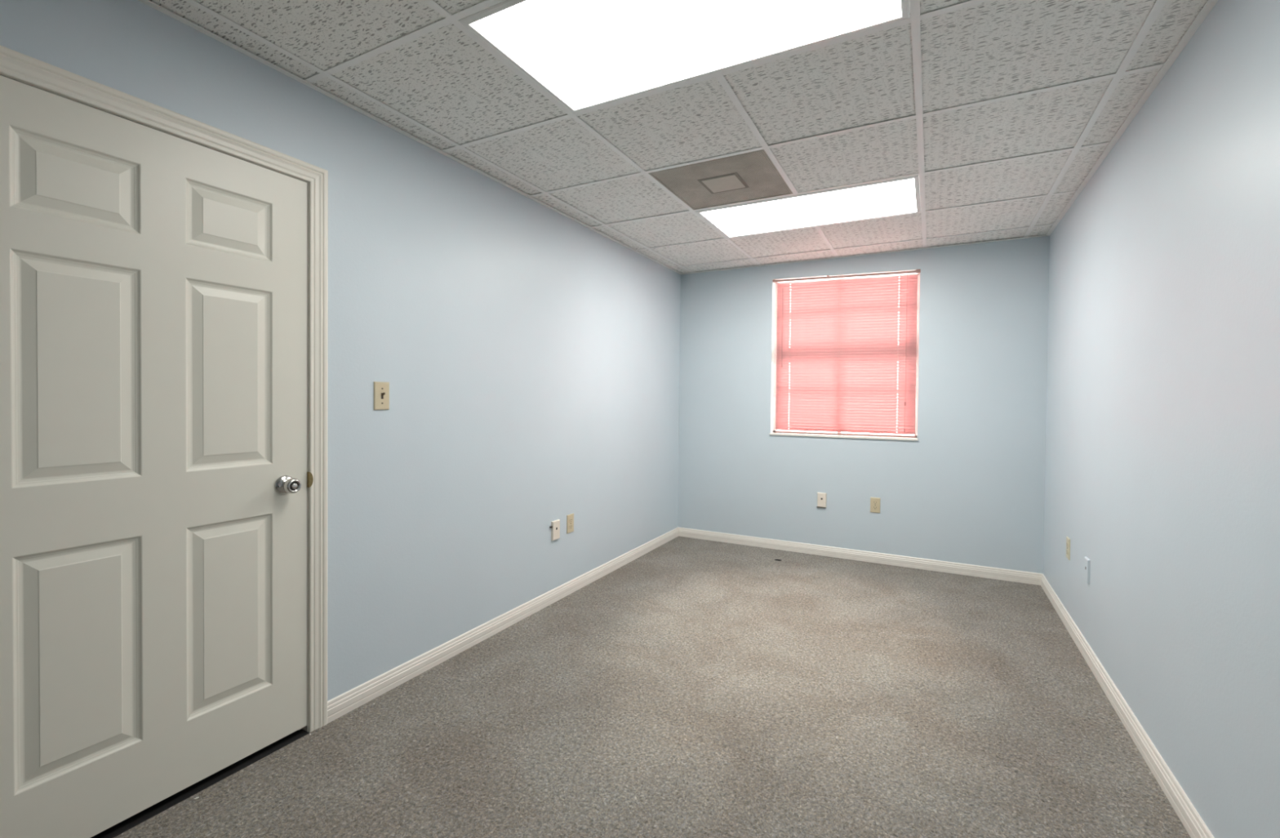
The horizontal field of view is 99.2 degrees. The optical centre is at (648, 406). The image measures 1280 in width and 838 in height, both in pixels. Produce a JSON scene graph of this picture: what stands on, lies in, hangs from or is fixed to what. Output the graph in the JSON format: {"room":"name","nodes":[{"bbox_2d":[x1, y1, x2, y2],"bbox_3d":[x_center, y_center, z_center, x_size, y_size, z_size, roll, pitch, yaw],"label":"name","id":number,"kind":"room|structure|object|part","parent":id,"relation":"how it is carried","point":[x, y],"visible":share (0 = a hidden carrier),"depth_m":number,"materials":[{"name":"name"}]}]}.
{"room":"empty office room","nodes":[
{"label":"empty office room","id":0,"kind":"room"},
{"bbox_2d":[0,0,680,700],"bbox_3d":[-1.369,-0.057,1.877,0.140,2.499,7.153,1,1,27],"label":"wall","id":1,"kind":"structure","parent":0,"point":[529,356],"depth_m":2.51,"materials":[{"name":"blue paint"}]},
{"bbox_2d":[0,44,328,837],"bbox_3d":[-1.479,0.162,1.635,0.234,2.066,0.962,1,1,27],"label":"door","id":2,"kind":"structure","parent":1,"relation":"in","point":[164,272],"depth_m":1.57,"materials":[{"name":"beige paint"}]},
{"bbox_3d":[-1.251,0.274,1.896,0.063,0.066,0.066,1,1,27],"label":"knob","id":3,"kind":"part","parent":2,"relation":"part of","materials":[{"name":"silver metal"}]},
{"bbox_3d":[-1.246,0.265,1.989,0.046,0.056,0.012,1,1,27],"label":"strike plate","id":4,"kind":"part","parent":2,"relation":"part of","materials":[{"name":"gold metal"}]},
{"bbox_2d":[373,381,389,409],"bbox_3d":[-1.093,-0.044,2.237,0.019,0.115,0.070,1,1,27],"label":"light switch","id":5,"kind":"object","parent":1,"relation":"attached to","point":[381,389],"visible":1,"depth_m":2.23,"materials":[{"name":"beige plastic"}]},
{"bbox_2d":[327,526,678,723],"bbox_3d":[-0.472,1.139,3.479,0.014,0.078,3.222,1,1,27],"label":"baseboard","id":6,"kind":"structure","parent":1,"relation":"attached to","point":[353,698],"depth_m":2.67,"materials":[{"name":"white paint"}]},
{"bbox_2d":[549,519,559,540],"bbox_3d":[-0.566,0.747,3.284,0.015,0.115,0.087,1,1,27],"label":"phone jack","id":7,"kind":"object","parent":1,"relation":"attached to","point":[555,525],"visible":1,"depth_m":3.28,"materials":[{"name":"beige plastic"}]},
{"bbox_2d":[566,512,573,533],"bbox_3d":[-0.493,0.736,3.432,0.008,0.115,0.070,1,1,27],"label":"wall outlet","id":8,"kind":"object","parent":1,"relation":"attached to","point":[570,517],"visible":1,"depth_m":3.42,"materials":[{"name":"beige plastic"}]},
{"bbox_2d":[114,535,1191,837],"bbox_3d":[-0.122,1.273,1.243,2.977,0.120,7.153,1,1,27],"label":"floor","id":9,"kind":"structure","parent":0,"point":[695,687],"depth_m":2.02,"materials":[{"name":"grey carpet"}]},
{"bbox_2d":[90,728,309,837],"bbox_3d":[-1.498,1.194,1.655,0.153,0.002,0.832,1,1,27],"label":"threshold","id":10,"kind":"object","parent":9,"relation":"on","point":[136,819],"visible":0.33,"depth_m":1.70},
{"bbox_2d":[137,0,1217,274],"bbox_3d":[-0.099,-1.219,1.207,2.977,0.174,7.153,1,1,27],"label":"ceiling","id":11,"kind":"structure","parent":0,"point":[1003,112],"depth_m":2.10,"materials":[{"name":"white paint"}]},
{"bbox_2d":[458,0,910,112],"bbox_3d":[0.099,-1.187,1.601,1.192,0.105,0.583,1,1,27],"label":"ceiling light","id":12,"kind":"object","parent":11,"relation":"attached to","point":[585,54],"visible":1,"depth_m":1.67,"materials":[{"name":"white paint"}]},
{"bbox_2d":[648,149,792,209],"bbox_3d":[0.389,-1.213,2.824,0.583,0.122,0.583,1,1,27],"label":"ceiling vent","id":13,"kind":"object","parent":11,"relation":"in","point":[751,175],"visible":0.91,"depth_m":2.79,"materials":[{"name":"metal"}]},
{"bbox_3d":[0.389,-1.154,2.825,0.176,0.002,0.176,1,1,27],"label":"plate","id":14,"kind":"part","parent":13,"relation":"part of","materials":[{"name":"beige metal"}]},
{"bbox_2d":[696,174,920,237],"bbox_3d":[0.940,-1.202,3.225,1.192,0.105,0.583,1,1,27],"label":"ceiling light","id":15,"kind":"object","parent":11,"relation":"attached to","point":[900,196],"visible":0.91,"depth_m":3.18,"materials":[{"name":"white paint"}]},
{"bbox_2d":[678,235,1049,573],"bbox_3d":[1.504,-0.066,4.337,2.697,2.499,0.140,1,1,27],"label":"wall","id":16,"kind":"structure","parent":0,"point":[971,489],"depth_m":4.03,"materials":[{"name":"blue paint"}]},
{"bbox_2d":[816,492,826,507],"bbox_3d":[1.372,0.744,4.326,0.075,0.120,0.015,1,1,27],"label":"phone jack","id":17,"kind":"object","parent":16,"relation":"attached to","point":[821,496],"visible":1,"depth_m":4.32,"materials":[{"name":"beige plastic"}]},
{"bbox_2d":[769,268,919,440],"bbox_3d":[1.527,-0.402,4.307,1.104,1.290,0.137,1,1,27],"label":"window","id":18,"kind":"structure","parent":16,"relation":"in","point":[773,429],"depth_m":4.36,"materials":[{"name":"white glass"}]},
{"bbox_3d":[1.512,0.235,4.298,1.104,0.016,0.097,1,1,27],"label":"sill","id":19,"kind":"part","parent":18,"relation":"part of","materials":[{"name":"white stone"}]},
{"bbox_2d":[772,269,920,437],"bbox_3d":[1.509,-0.408,4.267,1.094,1.261,0.038,1,1,27],"label":"window blind","id":20,"kind":"object","parent":18,"relation":"attached to","point":[845,362],"visible":1,"depth_m":4.25,"materials":[{"name":"pink plastic"}]},
{"bbox_3d":[1.154,-0.409,4.457,0.014,1.232,0.026,1,1,27],"label":"ladder cord","id":21,"kind":"part","parent":20,"relation":"part of","materials":[{"name":"white fabric"}]},
{"bbox_3d":[1.495,-0.399,4.280,0.014,1.222,0.026,1,1,27],"label":"ladder cord","id":22,"kind":"part","parent":20,"relation":"part of","materials":[{"name":"white fabric"}]},
{"bbox_3d":[1.513,0.216,4.276,1.050,0.012,0.024,1,1,27],"label":"rail","id":23,"kind":"part","parent":20,"relation":"part of","materials":[{"name":"white plastic"}]},
{"bbox_3d":[1.871,-0.388,4.085,0.014,1.212,0.026,1,1,27],"label":"ladder cord","id":24,"kind":"part","parent":20,"relation":"part of","materials":[{"name":"white fabric"}]},
{"bbox_3d":[1.910,-0.401,4.045,0.009,1.185,0.005,1,1,27],"label":"lift cord","id":25,"kind":"part","parent":20,"relation":"part of","materials":[{"name":"white fabric"}]},
{"bbox_2d":[678,526,1043,585],"bbox_3d":[1.457,1.145,4.286,2.697,0.078,0.014,1,1,27],"label":"baseboard","id":26,"kind":"structure","parent":16,"relation":"attached to","point":[1034,578],"depth_m":4.15,"materials":[{"name":"white paint"}]},
{"bbox_2d":[870,497,879,512],"bbox_3d":[1.725,0.750,4.147,0.070,0.115,0.008,1,1,27],"label":"wall outlet","id":27,"kind":"object","parent":16,"relation":"attached to","point":[874,501],"visible":1,"depth_m":4.14,"materials":[{"name":"beige plastic"}]},
{"bbox_2d":[1043,0,1279,837],"bbox_3d":[1.149,-0.015,0.572,0.140,2.499,7.153,1,1,27],"label":"wall","id":28,"kind":"structure","parent":0,"point":[1162,456],"depth_m":1.64,"materials":[{"name":"blue paint"}]},
{"bbox_2d":[1066,536,1070,559],"bbox_3d":[2.316,0.782,3.009,0.008,0.115,0.070,1,1,27],"label":"wall outlet","id":29,"kind":"object","parent":28,"relation":"attached to","point":[1068,540],"visible":1,"depth_m":2.99,"materials":[{"name":"yellow plastic"}]},
{"bbox_2d":[1084,556,1090,583],"bbox_3d":[2.121,0.792,2.636,0.011,0.115,0.070,1,1,27],"label":"phone jack","id":30,"kind":"object","parent":28,"relation":"attached to","point":[1086,561],"visible":1,"depth_m":2.62,"materials":[{"name":"white plastic"}]},
{"bbox_2d":[1040,573,1213,837],"bbox_3d":[1.070,1.194,0.624,0.014,0.078,6.873,1,1,27],"label":"baseboard","id":31,"kind":"structure","parent":28,"relation":"attached to","point":[1186,811],"depth_m":1.95,"materials":[{"name":"white paint"}]}
]}

